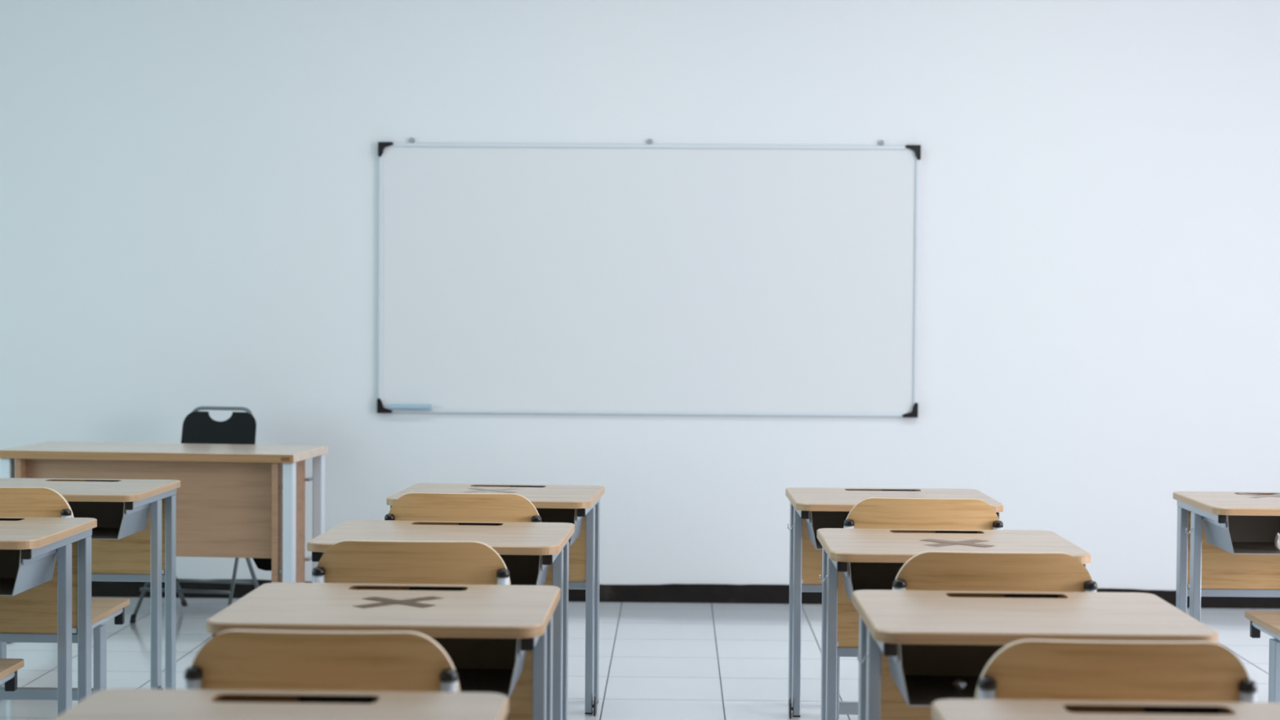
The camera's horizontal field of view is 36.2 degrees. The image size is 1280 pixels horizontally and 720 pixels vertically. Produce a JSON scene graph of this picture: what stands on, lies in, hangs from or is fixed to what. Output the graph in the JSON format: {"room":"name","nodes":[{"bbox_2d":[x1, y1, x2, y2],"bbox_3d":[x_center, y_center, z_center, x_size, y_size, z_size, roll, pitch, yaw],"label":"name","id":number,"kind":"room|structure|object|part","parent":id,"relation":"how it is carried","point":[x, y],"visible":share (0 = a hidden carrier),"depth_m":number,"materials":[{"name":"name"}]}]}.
{"room":"classroom","nodes":[
{"label":"classroom","id":0,"kind":"room"},
{"bbox_2d":[0,0,1279,590],"bbox_3d":[0.068,-0.568,8.824,10.200,3.300,0.200,0,2,1],"label":"wall","id":1,"kind":"structure","parent":0,"point":[189,188],"depth_m":8.72,"materials":[{"name":"white paint"}]},
{"bbox_2d":[377,137,920,417],"bbox_3d":[0.035,-0.368,8.715,2.406,1.228,0.028,0,2,1],"label":"whiteboard","id":2,"kind":"object","parent":1,"relation":"attached to","point":[527,278],"visible":1,"depth_m":8.72,"materials":[{"name":"white plastic"}]},
{"bbox_2d":[388,404,432,408],"bbox_3d":[-1.022,0.208,8.727,0.194,0.020,0.030,0,2,1],"label":"eraser","id":3,"kind":"object","parent":2,"relation":"on","point":[390,406],"visible":1,"depth_m":8.71,"materials":[{"name":"blue plastic"}]},
{"bbox_2d":[91,579,1279,608],"bbox_3d":[0.055,1.040,8.764,9.800,0.088,0.006,0,2,1],"label":"baseboard","id":4,"kind":"structure","parent":1,"relation":"attached to","point":[668,593],"depth_m":8.76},
{"bbox_2d":[0,596,1279,719],"bbox_3d":[-0.056,1.289,2.905,10.200,0.100,12.136,0,2,1],"label":"floor","id":5,"kind":"structure","parent":0,"point":[658,660],"depth_m":7.36,"materials":[{"name":"white tile"}]},
{"bbox_2d":[0,657,24,691],"bbox_3d":[-1.861,0.781,4.874,0.474,0.785,0.598,0,2,1],"label":"chair","id":6,"kind":"object","parent":5,"relation":"on","point":[9,668],"visible":1,"depth_m":5.11,"materials":[{"name":"brown wood"}]},
{"bbox_3d":[-1.860,0.800,4.956,0.474,0.018,0.435,0,2,1],"label":"seat","id":7,"kind":"part","parent":6,"relation":"part of","materials":[{"name":"laminate"}]},
{"bbox_2d":[0,516,97,716],"bbox_3d":[-1.839,0.804,5.214,0.645,0.720,0.550,0,2,2],"label":"student desk","id":8,"kind":"object","parent":5,"relation":"on","point":[46,562],"visible":1,"depth_m":5.35,"materials":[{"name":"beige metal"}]},
{"bbox_2d":[0,549,57,595],"bbox_3d":[-1.837,0.530,5.115,0.548,0.121,0.302,0,2,2],"label":"tray","id":9,"kind":"object","parent":8,"relation":"on","point":[19,574],"depth_m":5.15,"materials":[{"name":"grey metal"}]},
{"bbox_3d":[-1.828,0.608,5.429,0.556,0.292,0.015,0,2,2],"label":"modesty panel","id":10,"kind":"part","parent":8,"relation":"part of","materials":[{"name":"brown wood"}]},
{"bbox_3d":[-1.543,0.482,5.203,0.025,0.026,0.495,0,2,2],"label":"rail","id":11,"kind":"part","parent":8,"relation":"part of","materials":[{"name":"grey metal"}]},
{"bbox_3d":[-1.544,0.827,5.260,0.025,0.668,0.050,0,2,2],"label":"leg","id":12,"kind":"part","parent":8,"relation":"part of","materials":[{"name":"grey metal"}]},
{"bbox_3d":[-1.538,0.823,5.430,0.025,0.668,0.050,0,2,2],"label":"leg","id":13,"kind":"part","parent":8,"relation":"part of","materials":[{"name":"grey metal"}]},
{"bbox_2d":[0,487,129,700],"bbox_3d":[-1.864,0.752,5.954,0.474,0.785,0.598,0,2,1],"label":"chair","id":14,"kind":"object","parent":5,"relation":"on","point":[37,502],"visible":0.43,"depth_m":5.93,"materials":[{"name":"brown wood"}]},
{"bbox_3d":[-1.867,0.459,5.676,0.450,0.185,0.056,0,2,1],"label":"backrest","id":15,"kind":"part","parent":14,"relation":"part of","materials":[{"name":"brown wood"}]},
{"bbox_3d":[-1.644,0.965,5.967,0.023,0.310,0.065,0,2,1],"label":"leg","id":16,"kind":"part","parent":14,"relation":"part of","materials":[{"name":"grey metal"}]},
{"bbox_3d":[-1.862,0.771,6.036,0.474,0.018,0.435,0,2,1],"label":"seat","id":17,"kind":"part","parent":14,"relation":"part of","materials":[{"name":"laminate"}]},
{"bbox_2d":[0,477,180,688],"bbox_3d":[-1.891,0.772,6.419,0.645,0.720,0.550,0,2,2],"label":"student desk","id":18,"kind":"object","parent":5,"relation":"on","point":[134,537],"visible":0.6,"depth_m":6.51,"materials":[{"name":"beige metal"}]},
{"bbox_3d":[-2.171,0.785,6.656,0.025,0.668,0.050,0,2,2],"label":"leg","id":19,"kind":"part","parent":18,"relation":"part of","materials":[{"name":"grey metal"}]},
{"bbox_2d":[66,501,150,539],"bbox_3d":[-1.890,0.498,6.321,0.548,0.121,0.302,0,2,2],"label":"tray","id":20,"kind":"object","parent":18,"relation":"on","point":[115,520],"depth_m":6.46,"materials":[{"name":"grey metal"}]},
{"bbox_3d":[-1.879,0.575,6.634,0.556,0.292,0.015,0,2,2],"label":"modesty panel","id":21,"kind":"part","parent":18,"relation":"part of","materials":[{"name":"brown wood"}]},
{"bbox_3d":[-1.595,0.450,6.407,0.025,0.026,0.495,0,2,2],"label":"rail","id":22,"kind":"part","parent":18,"relation":"part of","materials":[{"name":"grey metal"}]},
{"bbox_3d":[-1.595,0.795,6.463,0.025,0.668,0.050,0,2,2],"label":"leg","id":23,"kind":"part","parent":18,"relation":"part of","materials":[{"name":"grey metal"}]},
{"bbox_3d":[-1.589,0.790,6.633,0.025,0.668,0.050,0,2,2],"label":"leg","id":24,"kind":"part","parent":18,"relation":"part of","materials":[{"name":"grey metal"}]},
{"bbox_2d":[0,441,328,643],"bbox_3d":[-1.874,0.722,7.756,1.170,0.750,0.502,1,2,6],"label":"desk","id":25,"kind":"object","parent":5,"relation":"on","point":[233,500],"visible":0.55,"depth_m":7.54,"materials":[{"name":"brown wood"}]},
{"bbox_3d":[-2.452,0.735,7.604,0.039,0.712,0.050,1,2,6],"label":"leg","id":26,"kind":"part","parent":25,"relation":"part of","materials":[{"name":"white metal"}]},
{"bbox_3d":[-2.383,0.664,7.764,0.022,0.578,0.388,1,2,6],"label":"panel","id":27,"kind":"part","parent":25,"relation":"part of","materials":[{"name":"brown wood"}]},
{"bbox_3d":[-1.891,0.570,7.572,0.994,0.372,0.016,1,2,6],"label":"panel","id":28,"kind":"part","parent":25,"relation":"part of","materials":[{"name":"brown wood"}]},
{"bbox_2d":[253,558,271,570],"bbox_3d":[-1.490,0.611,7.808,0.138,0.458,0.060,0,2,1],"label":"hanging bag","id":29,"kind":"object","parent":25,"relation":"hanging from","point":[265,564],"visible":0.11,"depth_m":7.78,"materials":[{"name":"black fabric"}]},
{"bbox_3d":[-1.373,0.674,7.659,0.022,0.578,0.388,1,2,6],"label":"panel","id":30,"kind":"part","parent":25,"relation":"part of","materials":[{"name":"brown wood"}]},
{"bbox_3d":[-1.339,0.746,7.488,0.039,0.712,0.050,1,2,6],"label":"leg","id":31,"kind":"part","parent":25,"relation":"part of","materials":[{"name":"white metal"}]},
{"bbox_3d":[-1.296,0.735,7.904,0.039,0.712,0.050,1,2,6],"label":"leg","id":32,"kind":"part","parent":25,"relation":"part of","materials":[{"name":"white metal"}]},
{"bbox_2d":[129,406,259,622],"bbox_3d":[-1.851,0.648,8.293,0.434,0.883,0.504,1,2,10],"label":"folding chair","id":33,"kind":"object","parent":5,"relation":"on","point":[198,427],"visible":0.41,"depth_m":8.45,"materials":[{"name":"black plastic"}]},
{"bbox_3d":[-2.020,0.863,8.398,0.018,0.419,0.344,1,2,10],"label":"leg","id":34,"kind":"part","parent":33,"relation":"part of","materials":[{"name":"grey metal"}]},
{"bbox_3d":[-1.819,0.351,8.449,0.336,0.254,0.068,1,2,10],"label":"backrest","id":35,"kind":"part","parent":33,"relation":"part of","materials":[{"name":"black plastic"}]},
{"bbox_3d":[-1.660,0.867,8.333,0.018,0.419,0.344,1,2,10],"label":"leg","id":36,"kind":"part","parent":33,"relation":"part of","materials":[{"name":"grey metal"}]},
{"bbox_2d":[53,688,508,719],"bbox_3d":[-0.531,0.879,2.775,0.645,0.720,0.550,0,2,1],"label":"student desk","id":37,"kind":"object","parent":5,"relation":"on","point":[118,704],"visible":1,"depth_m":2.92,"materials":[{"name":"laminate"}]},
{"bbox_2d":[183,629,460,692],"bbox_3d":[-0.519,0.828,3.493,0.474,0.785,0.598,0,2,1],"label":"chair","id":38,"kind":"object","parent":5,"relation":"on","point":[232,659],"visible":0.67,"depth_m":3.19,"materials":[{"name":"brown wood"}]},
{"bbox_2d":[206,582,560,719],"bbox_3d":[-0.501,0.848,3.949,0.645,0.721,0.550,0,2,2],"label":"student desk","id":39,"kind":"object","parent":5,"relation":"on","point":[497,638],"visible":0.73,"depth_m":3.94,"materials":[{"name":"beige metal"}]},
{"bbox_2d":[430,637,526,698],"bbox_3d":[-0.499,0.574,3.851,0.548,0.121,0.302,0,2,2],"label":"tray","id":40,"kind":"object","parent":39,"relation":"on","point":[492,665],"depth_m":3.99,"materials":[{"name":"grey metal"}]},
{"bbox_3d":[-0.491,0.651,4.164,0.556,0.292,0.015,0,2,2],"label":"modesty panel","id":41,"kind":"part","parent":39,"relation":"part of","materials":[{"name":"brown wood"}]},
{"bbox_3d":[-0.205,0.526,3.939,0.025,0.026,0.495,0,2,2],"label":"rail","id":42,"kind":"part","parent":39,"relation":"part of","materials":[{"name":"grey metal"}]},
{"bbox_3d":[-0.206,0.871,3.996,0.025,0.668,0.050,0,2,2],"label":"leg","id":43,"kind":"part","parent":39,"relation":"part of","materials":[{"name":"grey metal"}]},
{"bbox_3d":[-0.201,0.866,4.166,0.025,0.668,0.050,0,2,2],"label":"leg","id":44,"kind":"part","parent":39,"relation":"part of","materials":[{"name":"grey metal"}]},
{"bbox_2d":[311,540,511,585],"bbox_3d":[-0.516,0.795,4.729,0.474,0.785,0.598,0,2,1],"label":"chair","id":45,"kind":"object","parent":5,"relation":"on","point":[359,562],"visible":0.38,"depth_m":4.43,"materials":[{"name":"brown wood"}]},
{"bbox_2d":[306,520,574,719],"bbox_3d":[-0.516,0.815,5.184,0.645,0.720,0.550,0,2,3],"label":"student desk","id":46,"kind":"object","parent":5,"relation":"on","point":[533,553],"visible":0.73,"depth_m":5.20,"materials":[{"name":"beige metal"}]},
{"bbox_2d":[499,555,548,585],"bbox_3d":[-0.516,0.541,5.086,0.548,0.121,0.302,0,2,3],"label":"tray","id":47,"kind":"object","parent":46,"relation":"on","point":[524,570],"depth_m":5.22,"materials":[{"name":"grey metal"}]},
{"bbox_3d":[-0.502,0.618,5.399,0.556,0.292,0.015,0,2,3],"label":"modesty panel","id":48,"kind":"part","parent":46,"relation":"part of","materials":[{"name":"brown wood"}]},
{"bbox_3d":[-0.220,0.838,5.225,0.025,0.668,0.050,0,2,3],"label":"leg","id":49,"kind":"part","parent":46,"relation":"part of","materials":[{"name":"grey metal"}]},
{"bbox_3d":[-0.220,0.493,5.168,0.025,0.026,0.495,0,2,3],"label":"rail","id":50,"kind":"part","parent":46,"relation":"part of","materials":[{"name":"grey metal"}]},
{"bbox_3d":[-0.212,0.833,5.395,0.025,0.668,0.050,0,2,3],"label":"leg","id":51,"kind":"part","parent":46,"relation":"part of","materials":[{"name":"grey metal"}]},
{"bbox_2d":[384,492,541,522],"bbox_3d":[-0.497,0.764,5.872,0.474,0.785,0.598,0,2,2],"label":"chair","id":52,"kind":"object","parent":5,"relation":"on","point":[413,506],"visible":0.32,"depth_m":5.57,"materials":[{"name":"brown wood"}]},
{"bbox_2d":[386,483,604,715],"bbox_3d":[-0.459,0.784,6.327,0.645,0.721,0.550,1,2,4],"label":"student desk","id":53,"kind":"object","parent":5,"relation":"on","point":[578,505],"visible":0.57,"depth_m":6.36,"materials":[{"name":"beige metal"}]},
{"bbox_2d":[535,507,583,546],"bbox_3d":[-0.461,0.511,6.229,0.548,0.121,0.302,1,2,4],"label":"tray","id":54,"kind":"object","parent":53,"relation":"on","point":[575,516],"depth_m":6.36,"materials":[{"name":"grey metal"}]},
{"bbox_3d":[-0.439,0.588,6.542,0.556,0.292,0.015,1,2,4],"label":"modesty panel","id":55,"kind":"part","parent":53,"relation":"part of","materials":[{"name":"brown wood"}]},
{"bbox_3d":[-0.162,0.808,6.361,0.025,0.668,0.050,1,2,4],"label":"leg","id":56,"kind":"part","parent":53,"relation":"part of","materials":[{"name":"grey metal"}]},
{"bbox_3d":[-0.163,0.463,6.305,0.025,0.026,0.495,1,2,4],"label":"rail","id":57,"kind":"part","parent":53,"relation":"part of","materials":[{"name":"grey metal"}]},
{"bbox_3d":[-0.149,0.804,6.531,0.025,0.668,0.050,1,2,4],"label":"leg","id":58,"kind":"part","parent":53,"relation":"part of","materials":[{"name":"grey metal"}]},
{"bbox_2d":[785,487,1003,719],"bbox_3d":[0.797,0.795,6.284,0.645,0.720,0.550,0,2,0],"label":"student desk","id":59,"kind":"object","parent":5,"relation":"on","point":[812,509],"visible":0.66,"depth_m":6.33,"materials":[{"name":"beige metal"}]},
{"bbox_3d":[0.509,0.809,6.512,0.025,0.668,0.050,0,2,0],"label":"leg","id":60,"kind":"part","parent":59,"relation":"part of","materials":[{"name":"grey metal"}]},
{"bbox_3d":[0.510,0.468,6.285,0.025,0.026,0.495,0,2,0],"label":"rail","id":61,"kind":"part","parent":59,"relation":"part of","materials":[{"name":"grey metal"}]},
{"bbox_3d":[0.508,0.814,6.342,0.025,0.668,0.050,0,2,0],"label":"leg","id":62,"kind":"part","parent":59,"relation":"part of","materials":[{"name":"grey metal"}]},
{"bbox_3d":[0.802,0.599,6.500,0.556,0.292,0.015,0,2,0],"label":"modesty panel","id":63,"kind":"part","parent":59,"relation":"part of","materials":[{"name":"brown wood"}]},
{"bbox_2d":[804,511,849,549],"bbox_3d":[0.801,0.521,6.186,0.548,0.121,0.302,0,2,0],"label":"tray","id":64,"kind":"object","parent":59,"relation":"on","point":[815,520],"depth_m":6.34,"materials":[{"name":"grey metal"}]},
{"bbox_2d":[836,497,1003,719],"bbox_3d":[0.803,0.775,5.824,0.474,0.785,0.598,0,2,1],"label":"chair","id":65,"kind":"object","parent":5,"relation":"on","point":[868,513],"visible":0.34,"depth_m":5.53,"materials":[{"name":"brown wood"}]},
{"bbox_3d":[0.581,0.985,5.845,0.023,0.310,0.065,0,2,1],"label":"leg","id":66,"kind":"part","parent":65,"relation":"part of","materials":[{"name":"grey metal"}]},
{"bbox_3d":[0.800,0.482,5.545,0.450,0.185,0.056,0,2,1],"label":"backrest","id":67,"kind":"part","parent":65,"relation":"part of","materials":[{"name":"brown wood"}]},
{"bbox_2d":[817,528,1090,719],"bbox_3d":[0.790,0.827,5.075,0.645,0.721,0.550,0,2,1],"label":"student desk","id":68,"kind":"object","parent":5,"relation":"on","point":[854,559],"visible":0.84,"depth_m":5.11,"materials":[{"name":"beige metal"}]},
{"bbox_3d":[0.505,0.841,5.306,0.025,0.668,0.050,0,2,1],"label":"leg","id":69,"kind":"part","parent":68,"relation":"part of","materials":[{"name":"grey metal"}]},
{"bbox_3d":[0.501,0.846,5.136,0.025,0.668,0.050,0,2,1],"label":"leg","id":70,"kind":"part","parent":68,"relation":"part of","materials":[{"name":"grey metal"}]},
{"bbox_3d":[0.503,0.500,5.079,0.025,0.026,0.495,0,2,1],"label":"rail","id":71,"kind":"part","parent":68,"relation":"part of","materials":[{"name":"grey metal"}]},
{"bbox_3d":[0.797,0.631,5.290,0.556,0.292,0.015,0,2,1],"label":"modesty panel","id":72,"kind":"part","parent":68,"relation":"part of","materials":[{"name":"brown wood"}]},
{"bbox_2d":[842,562,905,608],"bbox_3d":[0.792,0.553,4.976,0.548,0.121,0.302,0,2,1],"label":"tray","id":73,"kind":"object","parent":68,"relation":"on","point":[856,575],"depth_m":5.13,"materials":[{"name":"grey metal"}]},
{"bbox_2d":[892,551,1097,591],"bbox_3d":[0.784,0.807,4.603,0.474,0.785,0.598,0,2,1],"label":"chair","id":74,"kind":"object","parent":5,"relation":"on","point":[928,570],"visible":0.37,"depth_m":4.30,"materials":[{"name":"brown wood"}]},
{"bbox_2d":[852,589,1217,719],"bbox_3d":[0.759,0.858,3.905,0.645,0.720,0.550,0,2,1],"label":"student desk","id":75,"kind":"object","parent":5,"relation":"on","point":[913,645],"visible":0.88,"depth_m":3.91,"materials":[{"name":"beige wood"}]},
{"bbox_3d":[0.474,0.872,4.136,0.025,0.668,0.050,0,2,1],"label":"leg","id":76,"kind":"part","parent":75,"relation":"part of","materials":[{"name":"grey metal"}]},
{"bbox_3d":[0.470,0.876,3.966,0.025,0.668,0.050,0,2,1],"label":"leg","id":77,"kind":"part","parent":75,"relation":"part of","materials":[{"name":"grey metal"}]},
{"bbox_3d":[0.472,0.531,3.910,0.025,0.026,0.495,0,2,1],"label":"rail","id":78,"kind":"part","parent":75,"relation":"part of","materials":[{"name":"grey metal"}]},
{"bbox_3d":[0.766,0.662,4.121,0.556,0.292,0.015,0,2,1],"label":"modesty panel","id":79,"kind":"part","parent":75,"relation":"part of","materials":[{"name":"brown wood"}]},
{"bbox_2d":[887,644,1006,706],"bbox_3d":[0.761,0.584,3.807,0.548,0.121,0.302,0,2,1],"label":"tray","id":80,"kind":"object","parent":75,"relation":"on","point":[924,674],"depth_m":3.96,"materials":[{"name":"grey metal"}]},
{"bbox_2d":[952,678,966,690],"bbox_3d":[0.621,0.630,3.808,0.028,0.022,0.023,0,2,1],"label":"scrap","id":81,"kind":"object","parent":75,"relation":"in","point":[958,684],"visible":1,"depth_m":3.80,"materials":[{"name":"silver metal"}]},
{"bbox_2d":[931,698,1279,719],"bbox_3d":[0.754,0.889,2.741,0.645,0.720,0.550,0,2,1],"label":"student desk","id":82,"kind":"object","parent":5,"relation":"on","point":[947,708],"visible":1,"depth_m":2.96,"materials":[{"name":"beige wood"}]},
{"bbox_2d":[974,639,1257,702],"bbox_3d":[0.774,0.838,3.454,0.474,0.785,0.598,0,2,1],"label":"chair","id":83,"kind":"object","parent":5,"relation":"on","point":[1204,671],"visible":0.69,"depth_m":3.16,"materials":[{"name":"brown wood"}]},
{"bbox_2d":[1173,491,1279,622],"bbox_3d":[2.074,0.805,6.246,0.645,0.721,0.550,0,2,1],"label":"student desk","id":84,"kind":"object","parent":5,"relation":"on","point":[1226,547],"visible":0.67,"depth_m":6.33,"materials":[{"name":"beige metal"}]},
{"bbox_3d":[1.789,0.819,6.476,0.025,0.668,0.050,0,2,1],"label":"leg","id":85,"kind":"part","parent":84,"relation":"part of","materials":[{"name":"grey metal"}]},
{"bbox_3d":[1.786,0.824,6.307,0.025,0.668,0.050,0,2,1],"label":"leg","id":86,"kind":"part","parent":84,"relation":"part of","materials":[{"name":"grey metal"}]},
{"bbox_3d":[1.787,0.479,6.250,0.025,0.026,0.495,0,2,1],"label":"rail","id":87,"kind":"part","parent":84,"relation":"part of","materials":[{"name":"grey metal"}]},
{"bbox_3d":[2.082,0.609,6.461,0.556,0.292,0.015,0,2,1],"label":"modesty panel","id":88,"kind":"part","parent":84,"relation":"part of","materials":[{"name":"brown wood"}]},
{"bbox_2d":[1202,515,1279,554],"bbox_3d":[2.076,0.532,6.147,0.548,0.121,0.302,0,2,1],"label":"tray","id":89,"kind":"object","parent":84,"relation":"on","point":[1234,534],"depth_m":6.30,"materials":[{"name":"grey metal"}]},
{"bbox_2d":[1274,533,1279,550],"bbox_3d":[1.982,0.563,6.081,0.024,0.055,0.023,0,2,1],"label":"paper scrap","id":90,"kind":"object","parent":84,"relation":"in","point":[1277,541],"visible":1,"depth_m":6.08,"materials":[{"name":"white paper"}]},
{"bbox_2d":[1244,610,1279,702],"bbox_3d":[2.125,0.784,5.850,0.474,0.785,0.598,0,2,1],"label":"chair","id":91,"kind":"object","parent":5,"relation":"on","point":[1268,622],"visible":0.88,"depth_m":5.89,"materials":[{"name":"brown wood"}]},
{"bbox_3d":[2.126,0.803,5.932,0.474,0.018,0.435,0,2,1],"label":"seat","id":92,"kind":"part","parent":91,"relation":"part of","materials":[{"name":"laminate"}]},
{"bbox_3d":[1.903,0.994,5.871,0.023,0.310,0.065,0,2,1],"label":"leg","id":93,"kind":"part","parent":91,"relation":"part of","materials":[{"name":"grey metal"}]}
]}

